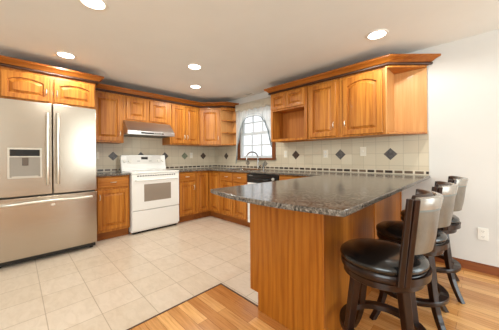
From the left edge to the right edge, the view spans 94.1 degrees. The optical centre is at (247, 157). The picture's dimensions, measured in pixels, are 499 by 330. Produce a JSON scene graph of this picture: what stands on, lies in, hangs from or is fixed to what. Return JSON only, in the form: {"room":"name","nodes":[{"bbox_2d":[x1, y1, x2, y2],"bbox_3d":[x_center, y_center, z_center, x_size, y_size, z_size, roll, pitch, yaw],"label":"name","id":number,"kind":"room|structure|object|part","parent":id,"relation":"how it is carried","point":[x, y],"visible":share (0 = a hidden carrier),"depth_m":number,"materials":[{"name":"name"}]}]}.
{"room":"kitchen","nodes":[
{"label":"kitchen","id":0,"kind":"room"},
{"bbox_2d":[0,216,257,329],"bbox_3d":[-1.609,1.195,2.241,5.700,0.100,3.200,0,0,-45],"label":"floor","id":1,"kind":"structure","parent":0,"point":[121,282],"depth_m":2.21,"materials":[{"name":"tile"}]},
{"bbox_2d":[0,98,96,268],"bbox_3d":[-2.479,0.273,2.867,0.906,1.758,0.836,0,0,-45],"label":"refrigerator","id":2,"kind":"object","parent":1,"relation":"on","point":[48,176],"visible":1,"depth_m":2.58,"materials":[{"name":"metal"}]},
{"bbox_3d":[-2.423,-0.095,2.502,0.474,1.023,0.095,0,0,-45],"label":"door","id":3,"kind":"part","parent":2,"relation":"part of","materials":[{"name":"metal"}]},
{"bbox_3d":[-2.211,0.489,2.601,0.812,0.039,0.076,0,0,-45],"label":"handle","id":4,"kind":"part","parent":2,"relation":"part of","materials":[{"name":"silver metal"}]},
{"bbox_3d":[-2.226,-0.095,2.583,0.027,0.812,0.071,0,0,-45],"label":"handle","id":5,"kind":"part","parent":2,"relation":"part of","materials":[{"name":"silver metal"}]},
{"bbox_3d":[-2.263,0.754,2.655,0.906,0.643,0.095,0,0,-45],"label":"freezer drawer","id":6,"kind":"part","parent":2,"relation":"part of","materials":[{"name":"metal"}]},
{"bbox_3d":[-2.162,-0.095,2.646,0.027,0.812,0.071,0,0,-45],"label":"handle","id":7,"kind":"part","parent":2,"relation":"part of","materials":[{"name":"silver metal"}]},
{"bbox_3d":[-2.100,-0.098,2.826,0.424,1.023,0.095,0,0,-45],"label":"door","id":8,"kind":"part","parent":2,"relation":"part of","materials":[{"name":"metal"}]},
{"bbox_2d":[95,175,129,240],"bbox_3d":[-2.077,0.706,3.440,0.438,0.886,0.632,0,0,-45],"label":"base cabinet","id":9,"kind":"object","parent":1,"relation":"on","point":[113,196],"visible":0.84,"depth_m":3.24,"materials":[{"name":"brown wood"}]},
{"bbox_3d":[-1.882,0.349,3.248,0.388,0.140,0.019,0,0,-45],"label":"drawer","id":10,"kind":"part","parent":9,"relation":"part of","materials":[{"name":"brown wood"}]},
{"bbox_3d":[-1.878,0.722,3.247,0.388,0.550,0.021,0,0,-45],"label":"door","id":11,"kind":"part","parent":9,"relation":"part of","materials":[{"name":"brown wood"}]},
{"bbox_2d":[96,172,130,176],"bbox_3d":[-2.082,0.248,3.442,0.441,0.027,0.637,0,0,-45],"label":"countertop","id":12,"kind":"structure","parent":9,"relation":"on","point":[99,174],"depth_m":3.31,"materials":[{"name":"grey stone"}]},
{"bbox_2d":[119,155,178,234],"bbox_3d":[-1.627,0.554,3.845,0.752,1.182,0.689,0,0,-45],"label":"range","id":13,"kind":"object","parent":1,"relation":"on","point":[153,188],"visible":0.99,"depth_m":3.66,"materials":[{"name":"white metal"}]},
{"bbox_2d":[119,169,178,173],"bbox_3d":[-1.629,0.235,3.845,0.752,0.028,0.595,0,0,-45],"label":"cooktop","id":14,"kind":"object","parent":13,"relation":"in","point":[133,171],"depth_m":3.75,"materials":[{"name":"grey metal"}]},
{"bbox_3d":[-1.645,1.131,3.868,0.692,0.030,0.550,0,0,-45],"label":"kick panel","id":15,"kind":"part","parent":13,"relation":"part of","materials":[{"name":"black plastic"}]},
{"bbox_3d":[-1.429,0.941,3.650,0.744,0.281,0.038,0,0,-45],"label":"storage drawer","id":16,"kind":"part","parent":13,"relation":"part of","materials":[{"name":"white metal"}]},
{"bbox_3d":[-1.431,0.523,3.649,0.744,0.536,0.042,0,0,-45],"label":"oven door","id":17,"kind":"part","parent":13,"relation":"part of","materials":[{"name":"white metal"}]},
{"bbox_3d":[-1.401,0.343,3.617,0.677,0.027,0.044,0,0,-45],"label":"handle","id":18,"kind":"part","parent":13,"relation":"part of","materials":[{"name":"white metal"}]},
{"bbox_2d":[176,171,195,223],"bbox_3d":[-1.255,0.699,4.261,0.352,0.886,0.632,0,0,-45],"label":"base cabinet","id":19,"kind":"object","parent":1,"relation":"on","point":[187,180],"visible":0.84,"depth_m":4.07,"materials":[{"name":"brown wood"}]},
{"bbox_3d":[-1.062,0.342,4.067,0.315,0.140,0.019,0,0,-45],"label":"drawer","id":20,"kind":"part","parent":19,"relation":"part of","materials":[{"name":"brown wood"}]},
{"bbox_3d":[-1.059,0.715,4.066,0.315,0.550,0.021,0,0,-45],"label":"door","id":21,"kind":"part","parent":19,"relation":"part of","materials":[{"name":"brown wood"}]},
{"bbox_2d":[194,171,223,219],"bbox_3d":[-0.709,0.694,4.592,0.881,0.886,0.937,0,0,-45],"label":"base cabinet","id":22,"kind":"object","parent":1,"relation":"on","point":[207,203],"visible":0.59,"depth_m":4.28,"materials":[{"name":"brown wood"}]},
{"bbox_3d":[-0.835,0.638,4.291,0.245,0.700,0.021,0,0,-45],"label":"door","id":23,"kind":"part","parent":22,"relation":"part of","materials":[{"name":"brown wood"}]},
{"bbox_3d":[-0.616,0.637,4.282,0.021,0.700,0.300,0,0,-45],"label":"door","id":24,"kind":"part","parent":22,"relation":"part of","materials":[{"name":"brown wood"}]},
{"bbox_2d":[221,171,249,226],"bbox_3d":[-0.047,0.689,4.107,0.634,0.886,0.685,0,0,-45],"label":"base cabinet","id":25,"kind":"object","parent":1,"relation":"on","point":[234,211],"visible":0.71,"depth_m":3.90,"materials":[{"name":"brown wood"}]},
{"bbox_3d":[-0.367,0.336,4.033,0.019,0.140,0.298,0,0,-45],"label":"false drawer","id":26,"kind":"part","parent":25,"relation":"part of","materials":[{"name":"brown wood"}]},
{"bbox_3d":[-0.365,0.710,4.032,0.021,0.550,0.298,0,0,-45],"label":"door","id":27,"kind":"part","parent":25,"relation":"part of","materials":[{"name":"brown wood"}]},
{"bbox_3d":[-0.129,0.334,3.795,0.019,0.140,0.316,0,0,-45],"label":"false drawer","id":28,"kind":"part","parent":25,"relation":"part of","materials":[{"name":"brown wood"}]},
{"bbox_3d":[-0.127,0.708,3.794,0.021,0.550,0.316,0,0,-45],"label":"door","id":29,"kind":"part","parent":25,"relation":"part of","materials":[{"name":"brown wood"}]},
{"bbox_2d":[247,173,278,221],"bbox_3d":[0.399,0.691,3.635,0.623,0.875,0.600,0,0,-45],"label":"dishwasher","id":30,"kind":"object","parent":1,"relation":"on","point":[252,178],"visible":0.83,"depth_m":3.48,"materials":[{"name":"grey plastic"}]},
{"bbox_3d":[0.221,0.706,3.457,0.036,0.628,0.600,0,0,-45],"label":"door","id":31,"kind":"part","parent":30,"relation":"part of","materials":[{"name":"white metal"}]},
{"bbox_3d":[0.215,0.322,3.454,0.044,0.132,0.600,0,0,-45],"label":"control panel","id":32,"kind":"part","parent":30,"relation":"part of","materials":[{"name":"black plastic"}]},
{"bbox_2d":[279,175,308,179],"bbox_3d":[0.884,0.681,3.174,0.632,0.886,0.719,0,0,-45],"label":"base cabinet","id":33,"kind":"object","parent":1,"relation":"on","point":[281,177],"visible":0.02,"depth_m":3.12,"materials":[{"name":"brown wood"}]},
{"bbox_3d":[0.559,0.329,3.107,0.019,0.140,0.320,0,0,-45],"label":"drawer","id":34,"kind":"part","parent":33,"relation":"part of","materials":[{"name":"brown wood"}]},
{"bbox_2d":[0,0,498,101],"bbox_3d":[-0.250,-1.223,0.862,5.700,0.100,7.100,0,0,-45],"label":"ceiling","id":35,"kind":"structure","parent":0,"point":[241,47],"depth_m":2.24,"materials":[{"name":"paint"}]},
{"bbox_2d":[55,51,76,58],"bbox_3d":[-2.061,-1.154,2.633,0.196,0.008,0.196,0,0,-45],"label":"recessed light","id":36,"kind":"object","parent":35,"relation":"in","point":[62,54],"visible":1,"depth_m":2.63,"materials":[{"name":"white plastic"}]},
{"bbox_2d":[78,0,107,10],"bbox_3d":[-1.163,-1.161,1.745,0.196,0.008,0.196,0,0,-45],"label":"recessed light","id":37,"kind":"object","parent":35,"relation":"in","point":[98,5],"visible":1,"depth_m":1.77,"materials":[{"name":"white plastic"}]},
{"bbox_2d":[187,63,201,69],"bbox_3d":[-0.688,-1.165,2.996,0.196,0.008,0.196,0,0,-45],"label":"recessed light","id":38,"kind":"object","parent":35,"relation":"in","point":[193,66],"visible":1,"depth_m":2.98,"materials":[{"name":"white plastic"}]},
{"bbox_2d":[190,85,200,88],"bbox_3d":[-0.865,-1.163,3.839,0.196,0.008,0.196,0,0,-45],"label":"recessed light","id":39,"kind":"object","parent":35,"relation":"in","point":[191,86],"visible":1,"depth_m":3.82,"materials":[{"name":"white plastic"}]},
{"bbox_2d":[366,29,388,39],"bbox_3d":[1.248,-1.181,2.244,0.196,0.008,0.196,0,0,-45],"label":"recessed light","id":40,"kind":"object","parent":35,"relation":"in","point":[380,33],"visible":1,"depth_m":2.23,"materials":[{"name":"white plastic"}]},
{"bbox_2d":[130,261,498,329],"bbox_3d":[0.718,1.176,-0.086,5.700,0.100,4.417,0,0,-45],"label":"floor","id":41,"kind":"structure","parent":0,"point":[217,308],"depth_m":1.68,"materials":[{"name":"brown wood"}]},
{"bbox_2d":[127,283,257,329],"bbox_3d":[-1.346,1.141,0.640,3.608,0.003,0.483,0,0,-45],"label":"trim","id":42,"kind":"structure","parent":41,"relation":"on","point":[220,283],"depth_m":1.80,"materials":[{"name":"brown wood"}]},
{"bbox_2d":[250,191,401,329],"bbox_3d":[0.906,0.681,2.239,1.915,0.886,0.602,0,0,-45],"label":"base cabinet","id":43,"kind":"object","parent":41,"relation":"on","point":[299,277],"visible":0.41,"depth_m":1.52,"materials":[{"name":"brown wood"}]},
{"bbox_3d":[0.234,0.686,1.570,0.017,0.886,0.595,0,0,-45],"label":"panel","id":44,"kind":"part","parent":43,"relation":"part of","materials":[{"name":"brown wood"}]},
{"bbox_2d":[168,167,429,216],"bbox_3d":[-0.194,0.233,3.063,2.318,0.027,3.844,0,0,-45],"label":"countertop","id":45,"kind":"structure","parent":43,"relation":"on","point":[340,194],"depth_m":1.52,"materials":[{"name":"grey stone"}]},
{"bbox_2d":[225,168,265,170],"bbox_3d":[-0.052,0.304,4.099,0.436,0.186,0.651,0,0,-45],"label":"sink","id":46,"kind":"object","parent":45,"relation":"in","point":[245,169],"visible":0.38,"depth_m":4.25,"materials":[{"name":"silver metal"}]},
{"bbox_2d":[246,151,261,168],"bbox_3d":[0.095,0.056,4.180,0.284,0.322,0.113,0,0,-13],"label":"kitchen faucet","id":47,"kind":"object","parent":45,"relation":"on","point":[258,166],"visible":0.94,"depth_m":4.21,"materials":[{"name":"silver metal"}]},
{"bbox_3d":[0.081,0.033,4.169,0.263,0.277,0.025,0,0,-30],"label":"spout","id":48,"kind":"part","parent":47,"relation":"part of","materials":[{"name":"silver metal"}]},
{"bbox_3d":[1.117,0.679,2.038,1.894,0.886,0.007,0,0,-45],"label":"panel","id":49,"kind":"part","parent":43,"relation":"part of","materials":[{"name":"brown wood"}]},
{"bbox_2d":[339,189,443,329],"bbox_3d":[0.737,0.649,1.252,0.494,0.952,0.465,0,0,41],"label":"bar stool","id":50,"kind":"object","parent":41,"relation":"on","point":[402,269],"visible":1,"depth_m":1.10,"materials":[{"name":"black leather"}]},
{"bbox_3d":[0.516,0.878,1.236,0.173,0.499,0.043,0,0,-7],"label":"leg","id":51,"kind":"part","parent":50,"relation":"part of","materials":[{"name":"brown wood"}]},
{"bbox_3d":[0.702,0.876,1.474,0.043,0.499,0.173,0,0,-7],"label":"leg","id":52,"kind":"part","parent":50,"relation":"part of","materials":[{"name":"brown wood"}]},
{"bbox_2d":[340,238,429,275],"bbox_3d":[0.725,0.520,1.262,0.416,0.062,0.416,0,0,41],"label":"seat cushion","id":53,"kind":"object","parent":50,"relation":"on","point":[368,256],"depth_m":1.16,"materials":[{"name":"black leather"}]},
{"bbox_3d":[0.698,0.386,1.032,0.029,0.409,0.068,0,0,-24],"label":"post","id":54,"kind":"part","parent":50,"relation":"part of","materials":[{"name":"brown wood"}]},
{"bbox_3d":[0.754,0.876,1.049,0.043,0.499,0.173,0,0,-7],"label":"leg","id":55,"kind":"part","parent":50,"relation":"part of","materials":[{"name":"brown wood"}]},
{"bbox_3d":[0.727,0.388,1.030,0.029,0.405,0.068,0,0,-27],"label":"post","id":56,"kind":"part","parent":50,"relation":"part of","materials":[{"name":"brown wood"}]},
{"bbox_3d":[0.940,0.874,1.288,0.173,0.499,0.043,0,0,-7],"label":"leg","id":57,"kind":"part","parent":50,"relation":"part of","materials":[{"name":"brown wood"}]},
{"bbox_3d":[0.871,0.339,1.133,0.109,0.200,0.328,0,0,41],"label":"backrest","id":58,"kind":"part","parent":50,"relation":"part of","materials":[{"name":"beige leather"}]},
{"bbox_3d":[0.883,0.208,1.122,0.099,0.060,0.340,0,0,41],"label":"rail","id":59,"kind":"part","parent":50,"relation":"part of","materials":[{"name":"silver metal"}]},
{"bbox_2d":[369,181,457,329],"bbox_3d":[1.159,0.646,1.641,0.494,0.952,0.465,0,0,41],"label":"bar stool","id":60,"kind":"object","parent":41,"relation":"on","point":[439,297],"visible":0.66,"depth_m":1.46,"materials":[{"name":"black leather"}]},
{"bbox_3d":[0.940,0.874,1.625,0.141,0.499,0.151,0,0,41],"label":"leg","id":61,"kind":"part","parent":60,"relation":"part of","materials":[{"name":"brown wood"}]},
{"bbox_2d":[376,221,447,243],"bbox_3d":[1.147,0.516,1.651,0.416,0.062,0.416,0,0,41],"label":"seat cushion","id":62,"kind":"object","parent":60,"relation":"on","point":[392,231],"depth_m":1.58,"materials":[{"name":"black leather"}]},
{"bbox_3d":[1.176,0.872,1.438,0.043,0.499,0.173,0,0,-7],"label":"leg","id":63,"kind":"part","parent":60,"relation":"part of","materials":[{"name":"brown wood"}]},
{"bbox_3d":[1.149,0.385,1.419,0.069,0.405,0.041,0,0,41],"label":"post","id":64,"kind":"part","parent":60,"relation":"part of","materials":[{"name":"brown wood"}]},
{"bbox_3d":[1.362,0.871,1.677,0.173,0.499,0.043,0,0,-7],"label":"leg","id":65,"kind":"part","parent":60,"relation":"part of","materials":[{"name":"brown wood"}]},
{"bbox_3d":[1.293,0.336,1.522,0.109,0.200,0.328,0,0,41],"label":"backrest","id":66,"kind":"part","parent":60,"relation":"part of","materials":[{"name":"beige leather"}]},
{"bbox_3d":[1.304,0.205,1.511,0.099,0.060,0.340,0,0,41],"label":"rail","id":67,"kind":"part","parent":60,"relation":"part of","materials":[{"name":"silver metal"}]},
{"bbox_2d":[400,176,467,303],"bbox_3d":[1.615,0.642,2.055,0.494,0.952,0.465,0,0,41],"label":"bar stool","id":68,"kind":"object","parent":41,"relation":"on","point":[452,266],"visible":0.48,"depth_m":1.86,"materials":[{"name":"black wood"}]},
{"bbox_2d":[400,209,459,223],"bbox_3d":[1.603,0.513,2.064,0.416,0.062,0.416,0,0,41],"label":"seat cushion","id":69,"kind":"object","parent":68,"relation":"on","point":[455,220],"depth_m":1.92,"materials":[{"name":"black leather"}]},
{"bbox_3d":[1.604,0.381,1.832,0.029,0.405,0.068,0,0,-27],"label":"post","id":70,"kind":"part","parent":68,"relation":"part of","materials":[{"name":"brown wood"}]},
{"bbox_3d":[1.632,0.869,1.855,0.151,0.499,0.141,0,0,41],"label":"leg","id":71,"kind":"part","parent":68,"relation":"part of","materials":[{"name":"brown wood"}]},
{"bbox_3d":[1.749,0.332,1.936,0.109,0.200,0.328,0,0,41],"label":"backrest","id":72,"kind":"part","parent":68,"relation":"part of","materials":[{"name":"beige leather"}]},
{"bbox_3d":[1.760,0.201,1.925,0.099,0.060,0.340,0,0,41],"label":"rail","id":73,"kind":"part","parent":68,"relation":"part of","materials":[{"name":"silver metal"}]},
{"bbox_2d":[223,29,498,266],"bbox_3d":[1.740,-0.036,2.842,0.100,2.307,7.100,0,0,-45],"label":"wall","id":74,"kind":"structure","parent":0,"point":[463,82],"depth_m":2.31,"materials":[{"name":"paint"}]},
{"bbox_2d":[200,108,225,146],"bbox_3d":[-0.740,-0.604,4.810,0.601,0.743,0.601,0,0,-45],"label":"upper cabinet","id":75,"kind":"object","parent":74,"relation":"attached to","point":[210,118],"visible":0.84,"depth_m":4.57,"materials":[{"name":"brown wood"}]},
{"bbox_2d":[96,83,238,107],"bbox_3d":[-1.302,-1.018,4.108,2.461,0.094,0.409,0,0,-35],"label":"crown molding","id":76,"kind":"structure","parent":75,"relation":"attached to","point":[100,87],"depth_m":3.98,"materials":[{"name":"brown wood"}]},
{"bbox_3d":[-0.740,-0.600,4.585,0.373,0.691,0.021,0,0,0],"label":"door","id":77,"kind":"part","parent":75,"relation":"part of","materials":[{"name":"brown wood"}]},
{"bbox_2d":[221,107,235,145],"bbox_3d":[-0.374,-0.607,4.647,0.314,0.743,0.143,0,0,-45],"label":"open corner shelf","id":78,"kind":"object","parent":74,"relation":"attached to","point":[228,115],"visible":0.83,"depth_m":4.67,"materials":[{"name":"brown wood"}]},
{"bbox_3d":[-0.267,-0.608,4.754,0.012,0.743,0.143,0,0,-45],"label":"panel","id":79,"kind":"part","parent":78,"relation":"part of","materials":[{"name":"brown wood"}]},
{"bbox_2d":[235,97,271,162],"bbox_3d":[0.104,-0.452,4.330,0.103,1.165,0.924,0,0,-45],"label":"window valance","id":80,"kind":"object","parent":74,"relation":"attached to","point":[261,108],"visible":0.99,"depth_m":4.28,"materials":[{"name":"white fabric"}]},
{"bbox_2d":[237,116,275,159],"bbox_3d":[0.155,-0.464,4.379,0.137,1.029,0.990,0,0,-45],"label":"window","id":81,"kind":"structure","parent":74,"relation":"in","point":[273,156],"depth_m":4.43,"materials":[{"name":"grey wood"}]},
{"bbox_3d":[0.191,-0.670,4.417,0.030,0.465,0.820,0,0,-45],"label":"sash","id":82,"kind":"part","parent":81,"relation":"part of","materials":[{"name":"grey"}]},
{"bbox_3d":[0.128,0.033,4.348,0.050,0.035,0.990,0,0,-45],"label":"sill","id":83,"kind":"part","parent":81,"relation":"part of","materials":[{"name":"wood"}]},
{"bbox_3d":[0.172,-0.228,4.394,0.030,0.490,0.820,0,0,-45],"label":"sash","id":84,"kind":"part","parent":81,"relation":"part of","materials":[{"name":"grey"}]},
{"bbox_3d":[0.134,-0.481,4.359,0.020,0.994,0.970,0,0,-45],"label":"casing","id":85,"kind":"part","parent":81,"relation":"part of","materials":[{"name":"wood"}]},
{"bbox_2d":[271,86,317,142],"bbox_3d":[0.698,-0.616,3.556,0.342,0.745,0.645,0,0,-45],"label":"upper cabinet","id":86,"kind":"object","parent":74,"relation":"attached to","point":[289,109],"visible":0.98,"depth_m":3.62,"materials":[{"name":"brown wood"}]},
{"bbox_3d":[0.490,-0.614,3.792,0.302,0.743,0.017,0,0,-45],"label":"panel","id":87,"kind":"part","parent":86,"relation":"part of","materials":[{"name":"brown wood"}]},
{"bbox_3d":[0.470,-0.848,3.555,0.021,0.231,0.276,0,0,-45],"label":"door","id":88,"kind":"part","parent":86,"relation":"part of","materials":[{"name":"brown wood"}]},
{"bbox_3d":[0.678,-0.850,3.347,0.021,0.231,0.300,0,0,-45],"label":"door","id":89,"kind":"part","parent":86,"relation":"part of","materials":[{"name":"brown wood"}]},
{"bbox_3d":[0.814,-0.617,3.672,0.012,0.743,0.610,0,0,-45],"label":"panel","id":90,"kind":"part","parent":86,"relation":"part of","materials":[{"name":"brown wood"}]},
{"bbox_2d":[215,131,428,175],"bbox_3d":[0.617,-0.030,3.886,0.008,0.486,3.834,0,0,-45],"label":"backsplash","id":91,"kind":"structure","parent":74,"relation":"attached to","point":[402,154],"depth_m":3.13,"materials":[{"name":"tile"}]},
{"bbox_2d":[323,150,327,157],"bbox_3d":[1.128,-0.048,3.366,0.009,0.116,0.072,0,0,-45],"label":"wall outlet","id":92,"kind":"object","parent":91,"relation":"attached to","point":[325,152],"visible":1,"depth_m":3.36,"materials":[{"name":"beige plastic"}]},
{"bbox_2d":[360,147,365,155],"bbox_3d":[1.488,-0.073,3.000,0.016,0.116,0.072,0,0,-45],"label":"light switch","id":93,"kind":"object","parent":91,"relation":"attached to","point":[362,149],"visible":1,"depth_m":3.00,"materials":[{"name":"beige plastic"}]},
{"bbox_2d":[308,78,348,139],"bbox_3d":[1.083,-0.619,3.163,0.352,0.743,0.449,0,0,-45],"label":"upper cabinet","id":94,"kind":"object","parent":74,"relation":"attached to","point":[324,97],"visible":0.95,"depth_m":3.04,"materials":[{"name":"brown wood"}]},
{"bbox_3d":[0.982,-0.614,3.070,0.021,0.691,0.378,0,0,-45],"label":"door","id":95,"kind":"part","parent":94,"relation":"part of","materials":[{"name":"brown wood"}]},
{"bbox_2d":[264,54,440,94],"bbox_3d":[1.146,-1.038,3.068,0.384,0.094,2.137,0,0,-45],"label":"crown molding","id":96,"kind":"structure","parent":74,"relation":"attached to","point":[390,59],"depth_m":2.69,"materials":[{"name":"brown wood"}]},
{"bbox_2d":[340,67,391,138],"bbox_3d":[1.425,-0.622,2.821,0.352,0.743,0.512,0,0,-45],"label":"upper cabinet","id":97,"kind":"object","parent":74,"relation":"attached to","point":[362,95],"visible":0.94,"depth_m":2.70,"materials":[{"name":"brown wood"}]},
{"bbox_3d":[1.333,-0.617,2.719,0.021,0.691,0.437,0,0,-45],"label":"door","id":98,"kind":"part","parent":97,"relation":"part of","materials":[{"name":"brown wood"}]},
{"bbox_2d":[385,65,426,135],"bbox_3d":[1.732,-0.624,2.537,0.319,0.743,0.322,0,0,-45],"label":"shelf","id":99,"kind":"object","parent":74,"relation":"attached to","point":[405,85],"visible":1,"depth_m":2.61,"materials":[{"name":"brown wood"}]},
{"bbox_3d":[1.618,-0.623,2.642,0.306,0.743,0.013,0,0,-45],"label":"panel","id":100,"kind":"part","parent":99,"relation":"part of","materials":[{"name":"brown wood"}]},
{"bbox_2d":[435,257,498,275],"bbox_3d":[2.977,1.065,1.532,0.013,0.083,3.310,0,0,-45],"label":"baseboard","id":101,"kind":"structure","parent":74,"relation":"attached to","point":[467,264],"depth_m":2.27,"materials":[{"name":"brown wood"}]},
{"bbox_2d":[478,227,487,240],"bbox_3d":[2.269,0.743,2.241,0.009,0.116,0.072,0,0,-45],"label":"wall outlet","id":102,"kind":"object","parent":74,"relation":"attached to","point":[482,232],"visible":1,"depth_m":2.24,"materials":[{"name":"white plastic"}]},
{"bbox_3d":[-2.750,0.001,3.302,5.600,2.307,0.100,0,0,-45],"label":"wall","id":103,"kind":"structure","parent":0,"visible":0},
{"bbox_2d":[0,66,95,108],"bbox_3d":[-2.560,-0.799,2.938,0.963,0.333,0.677,0,0,-45],"label":"upper cabinet","id":104,"kind":"object","parent":103,"relation":"attached to","point":[16,84],"visible":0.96,"depth_m":2.70,"materials":[{"name":"brown wood"}]},
{"bbox_3d":[-2.478,-0.790,2.596,0.393,0.285,0.021,0,0,-45],"label":"door","id":105,"kind":"part","parent":104,"relation":"part of","materials":[{"name":"brown wood"}]},
{"bbox_2d":[0,55,103,86],"bbox_3d":[-2.383,-1.014,2.817,1.046,0.094,0.317,0,0,-45],"label":"crown molding","id":106,"kind":"structure","parent":104,"relation":"attached to","point":[9,62],"depth_m":2.70,"materials":[{"name":"brown wood"}]},
{"bbox_3d":[-2.163,-0.793,2.910,0.410,0.285,0.021,0,0,-45],"label":"door","id":107,"kind":"part","parent":104,"relation":"part of","materials":[{"name":"brown wood"}]},
{"bbox_2d":[96,91,123,143],"bbox_3d":[-2.177,-0.592,3.548,0.433,0.743,0.352,0,0,-45],"label":"upper cabinet","id":108,"kind":"object","parent":103,"relation":"attached to","point":[109,106],"visible":0.86,"depth_m":3.46,"materials":[{"name":"brown wood"}]},
{"bbox_2d":[123,95,169,124],"bbox_3d":[-1.767,-0.771,3.980,0.759,0.391,0.324,0,0,-45],"label":"upper cabinet","id":109,"kind":"object","parent":103,"relation":"attached to","point":[134,108],"visible":0.83,"depth_m":3.83,"materials":[{"name":"brown wood"}]},
{"bbox_3d":[-1.787,-0.767,3.746,0.324,0.339,0.021,0,0,-45],"label":"door","id":110,"kind":"part","parent":109,"relation":"part of","materials":[{"name":"brown wood"}]},
{"bbox_2d":[123,120,174,137],"bbox_3d":[-1.703,-0.460,3.916,0.754,0.229,0.494,0,0,-45],"label":"range hood","id":111,"kind":"object","parent":109,"relation":"attached to","point":[131,128],"visible":0.84,"depth_m":3.76,"materials":[{"name":"metal"}]},
{"bbox_3d":[-1.529,-0.769,4.004,0.326,0.339,0.021,0,0,-45],"label":"door","id":112,"kind":"part","parent":109,"relation":"part of","materials":[{"name":"brown wood"}]},
{"bbox_2d":[96,137,214,171],"bbox_3d":[-1.605,-0.177,4.370,2.453,0.816,0.008,0,0,-45],"label":"backsplash","id":113,"kind":"structure","parent":103,"relation":"attached to","point":[176,157],"depth_m":4.26,"materials":[{"name":"tile"}]},
{"bbox_2d":[162,103,199,145],"bbox_3d":[-1.264,-0.599,4.462,0.629,0.743,0.352,0,0,-45],"label":"upper cabinet","id":114,"kind":"object","parent":103,"relation":"attached to","point":[184,120],"visible":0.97,"depth_m":4.33,"materials":[{"name":"brown wood"}]},
{"bbox_3d":[-1.268,-0.595,4.263,0.272,0.691,0.021,0,0,-45],"label":"door","id":115,"kind":"part","parent":114,"relation":"part of","materials":[{"name":"brown wood"}]},
{"bbox_3d":[-1.067,-0.597,4.465,0.288,0.691,0.021,0,0,-45],"label":"door","id":116,"kind":"part","parent":114,"relation":"part of","materials":[{"name":"brown wood"}]}
]}

